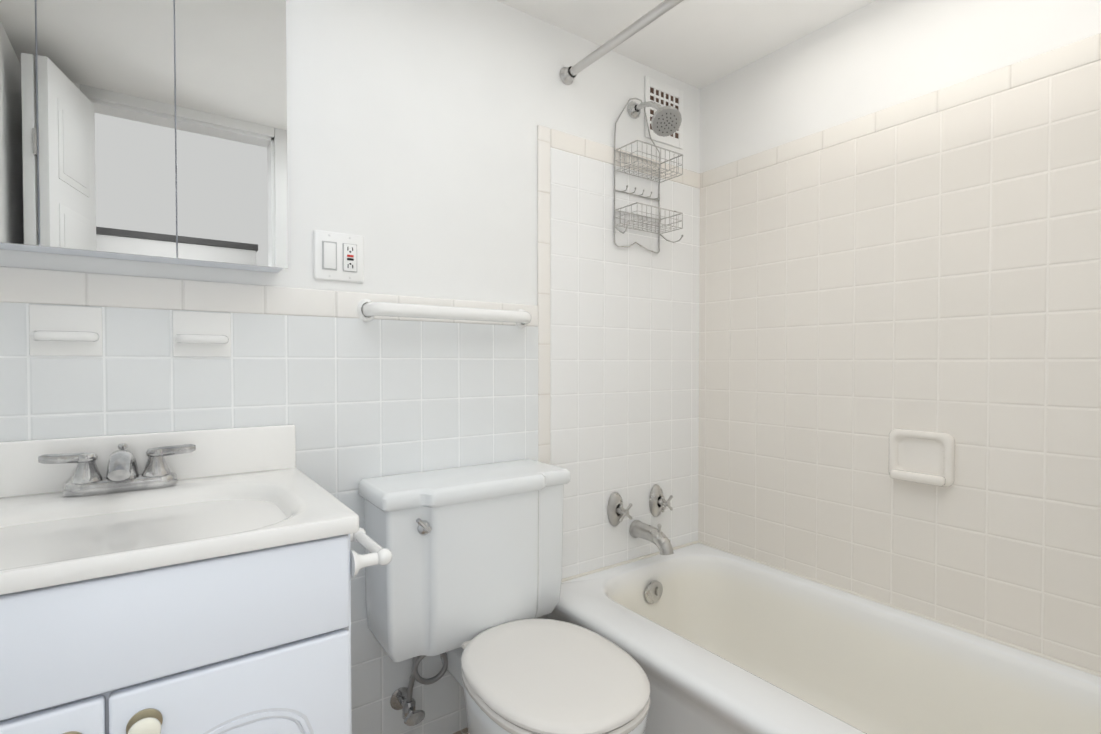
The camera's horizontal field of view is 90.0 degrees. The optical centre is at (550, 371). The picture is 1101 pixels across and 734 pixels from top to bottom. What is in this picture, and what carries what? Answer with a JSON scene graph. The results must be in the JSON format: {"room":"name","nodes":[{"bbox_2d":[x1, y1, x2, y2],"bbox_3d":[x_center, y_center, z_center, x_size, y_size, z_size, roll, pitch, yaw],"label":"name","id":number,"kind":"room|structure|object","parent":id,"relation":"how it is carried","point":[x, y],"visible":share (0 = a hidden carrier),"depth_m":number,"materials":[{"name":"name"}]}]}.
{"room":"bathroom","nodes":[
{"label":"bathroom","id":0,"kind":"room"},
{"bbox_2d":[0,0,699,618],"bbox_3d":[-0.300,-0.008,1.534,2.245,2.090,0.100,-1,1,-35],"label":"wall","id":1,"kind":"structure","parent":0,"point":[412,142],"depth_m":1.45,"materials":[{"name":"white paint"}]},
{"bbox_2d":[0,0,287,272],"bbox_3d":[-0.825,-0.573,1.024,0.594,0.713,0.104,-1,1,-35],"label":"medicine cabinet mirror","id":2,"kind":"object","parent":1,"relation":"attached to","point":[147,130],"visible":1,"depth_m":1.02,"materials":[{"name":"white mirror"}]},
{"bbox_2d":[0,266,537,326],"bbox_3d":[-0.570,-0.161,1.272,1.305,0.064,0.008,-1,1,-35],"label":"trim","id":3,"kind":"structure","parent":1,"relation":"attached to","point":[34,286],"depth_m":1.15,"materials":[{"name":"white tile"}]},
{"bbox_2d":[0,302,537,733],"bbox_3d":[-0.571,0.456,1.283,1.305,1.171,0.006,-1,1,-35],"label":"wall tile","id":4,"kind":"structure","parent":1,"relation":"attached to","point":[355,401],"depth_m":1.32,"materials":[{"name":"white tile"}]},
{"bbox_2d":[29,304,102,355],"bbox_3d":[-0.898,-0.076,1.021,0.104,0.094,0.029,-1,1,-35],"label":"toothbrush holder","id":5,"kind":"object","parent":4,"relation":"attached to","point":[54,330],"visible":1,"depth_m":1.02,"materials":[{"name":"white ceramic"}]},
{"bbox_2d":[172,311,230,356],"bbox_3d":[-0.723,-0.078,1.145,0.104,0.094,0.029,-1,1,-35],"label":"toothbrush holder","id":6,"kind":"object","parent":4,"relation":"attached to","point":[201,334],"visible":1,"depth_m":1.15,"materials":[{"name":"white ceramic"}]},
{"bbox_2d":[313,230,363,282],"bbox_3d":[-0.504,-0.275,1.316,0.116,0.116,0.011,-1,1,-35],"label":"outlet","id":7,"kind":"object","parent":1,"relation":"attached to","point":[337,256],"visible":1,"depth_m":1.31,"materials":[{"name":"white plastic"}]},
{"bbox_2d":[357,299,531,327],"bbox_3d":[-0.251,-0.153,1.457,0.498,0.058,0.064,-1,1,-35],"label":"towel rail","id":8,"kind":"object","parent":1,"relation":"attached to","point":[519,317],"visible":1,"depth_m":1.40,"materials":[{"name":"white ceramic"}]},
{"bbox_2d":[537,125,549,463],"bbox_3d":[-0.020,-0.044,1.666,0.046,1.387,0.008,-1,1,-35],"label":"trim","id":9,"kind":"structure","parent":1,"relation":"attached to","point":[543,219],"depth_m":1.66,"materials":[{"name":"white tile"}]},
{"bbox_2d":[560,0,683,84],"bbox_3d":[0.492,-0.905,1.082,0.052,0.052,1.528,-1,1,-35],"label":"curtain rod","id":10,"kind":"object","parent":1,"relation":"attached to","point":[567,75],"visible":1,"depth_m":1.50,"materials":[{"name":"silver metal"}]},
{"bbox_2d":[550,147,699,578],"bbox_3d":[0.281,-0.019,1.881,0.694,1.329,0.006,-1,1,-35],"label":"wall tile","id":11,"kind":"structure","parent":1,"relation":"attached to","point":[624,372],"depth_m":1.84,"materials":[{"name":"white tile"}]},
{"bbox_2d":[607,484,673,554],"bbox_3d":[0.341,0.495,1.827,0.260,0.190,0.164,-1,1,-35],"label":"tub faucet","id":12,"kind":"object","parent":11,"relation":"attached to","point":[617,512],"visible":1,"depth_m":1.82,"materials":[{"name":"silver metal"}]},
{"bbox_2d":[550,129,700,188],"bbox_3d":[0.282,-0.712,1.869,0.694,0.058,0.008,-1,1,-35],"label":"trim","id":13,"kind":"structure","parent":1,"relation":"attached to","point":[570,143],"depth_m":1.80,"materials":[{"name":"white tile"}]},
{"bbox_2d":[627,101,681,136],"bbox_3d":[0.326,-0.832,1.773,0.096,0.166,0.212,-1,1,-35],"label":"shower head","id":14,"kind":"object","parent":1,"relation":"attached to","point":[665,120],"visible":1,"depth_m":1.72},
{"bbox_2d":[614,98,683,253],"bbox_3d":[0.327,-0.665,1.830,0.266,0.505,0.109,-1,1,-35],"label":"shower caddy","id":15,"kind":"object","parent":14,"relation":"hanging from","point":[637,203],"visible":0.98,"depth_m":1.83,"materials":[{"name":"silver metal"}]},
{"bbox_2d":[645,76,682,148],"bbox_3d":[0.404,-0.917,1.954,0.192,0.210,0.006,-1,1,-35],"label":"air vent","id":16,"kind":"object","parent":1,"relation":"in","point":[662,94],"visible":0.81,"depth_m":1.95,"materials":[{"name":"white plastic"}]},
{"bbox_2d":[453,728,467,733],"bbox_3d":[0.325,1.087,0.064,2.950,0.150,3.250,-1,1,-35],"label":"floor","id":17,"kind":"structure","parent":0,"point":[464,731],"depth_m":1.51,"materials":[{"name":"tile"}]},
{"bbox_2d":[0,424,358,733],"bbox_3d":[-0.686,0.563,0.875,0.620,0.874,0.526,-1,1,-35],"label":"bathroom vanity","id":18,"kind":"object","parent":17,"relation":"on","point":[209,592],"visible":1,"depth_m":0.78,"materials":[{"name":"white"}]},
{"bbox_2d":[38,443,195,496],"bbox_3d":[-0.774,0.178,0.992,0.230,0.084,0.138,-1,1,-35],"label":"sink faucet","id":19,"kind":"object","parent":18,"relation":"on","point":[122,475],"visible":0.96,"depth_m":0.99,"materials":[{"name":"silver metal"}]},
{"bbox_2d":[350,527,391,576],"bbox_3d":[-0.329,0.302,0.948,0.066,0.039,0.180,-1,1,-35],"label":"toilet paper holder","id":20,"kind":"object","parent":18,"relation":"attached to","point":[378,554],"visible":0.81,"depth_m":0.89,"materials":[{"name":"white ceramic"}]},
{"bbox_2d":[358,459,649,733],"bbox_3d":[-0.079,0.629,1.239,0.512,0.729,0.640,-1,1,-35],"label":"toilet","id":21,"kind":"object","parent":17,"relation":"on","point":[465,583],"visible":1,"depth_m":1.26,"materials":[{"name":"white ceramic"}]},
{"bbox_2d":[547,543,1100,733],"bbox_3d":[0.701,0.826,1.260,0.744,0.335,1.527,-1,1,-35],"label":"bathtub","id":22,"kind":"object","parent":17,"relation":"on","point":[709,640],"visible":0.9,"depth_m":1.45,"materials":[{"name":"white ceramic"}]},
{"bbox_2d":[497,0,875,88],"bbox_3d":[0.325,-1.077,0.028,2.950,0.100,3.250,-1,1,-35],"label":"ceiling","id":23,"kind":"structure","parent":0,"point":[699,44],"depth_m":1.68,"materials":[{"name":"paint"}]},
{"bbox_2d":[700,0,1100,172],"bbox_3d":[1.075,-0.006,1.450,0.100,2.090,1.630,-1,1,-35],"label":"wall","id":24,"kind":"structure","parent":0,"point":[875,56],"depth_m":1.57,"materials":[{"name":"white paint"}]},
{"bbox_2d":[561,541,1100,676],"bbox_3d":[0.704,0.657,1.257,0.729,0.010,1.522,-1,1,-35],"label":"trim","id":25,"kind":"structure","parent":24,"relation":"attached to","point":[1086,670],"depth_m":1.58,"materials":[{"name":"white"}]},
{"bbox_2d":[698,60,1100,672],"bbox_3d":[1.004,-0.012,1.457,0.006,1.329,1.522,-1,1,-35],"label":"wall tiles","id":26,"kind":"structure","parent":24,"relation":"attached to","point":[860,298],"depth_m":1.46,"materials":[{"name":"white tile"}]},
{"bbox_2d":[889,428,954,486],"bbox_3d":[0.975,0.227,1.461,0.040,0.140,0.152,-1,1,-35],"label":"soap dish","id":27,"kind":"object","parent":26,"relation":"attached to","point":[922,457],"visible":1,"depth_m":1.46,"materials":[{"name":"white ceramic"}]},
{"bbox_2d":[700,33,1100,187],"bbox_3d":[1.003,-0.705,1.445,0.008,0.058,1.522,-1,1,-35],"label":"trim","id":28,"kind":"structure","parent":24,"relation":"attached to","point":[1086,51],"depth_m":1.45,"materials":[{"name":"white tile"}]}
]}

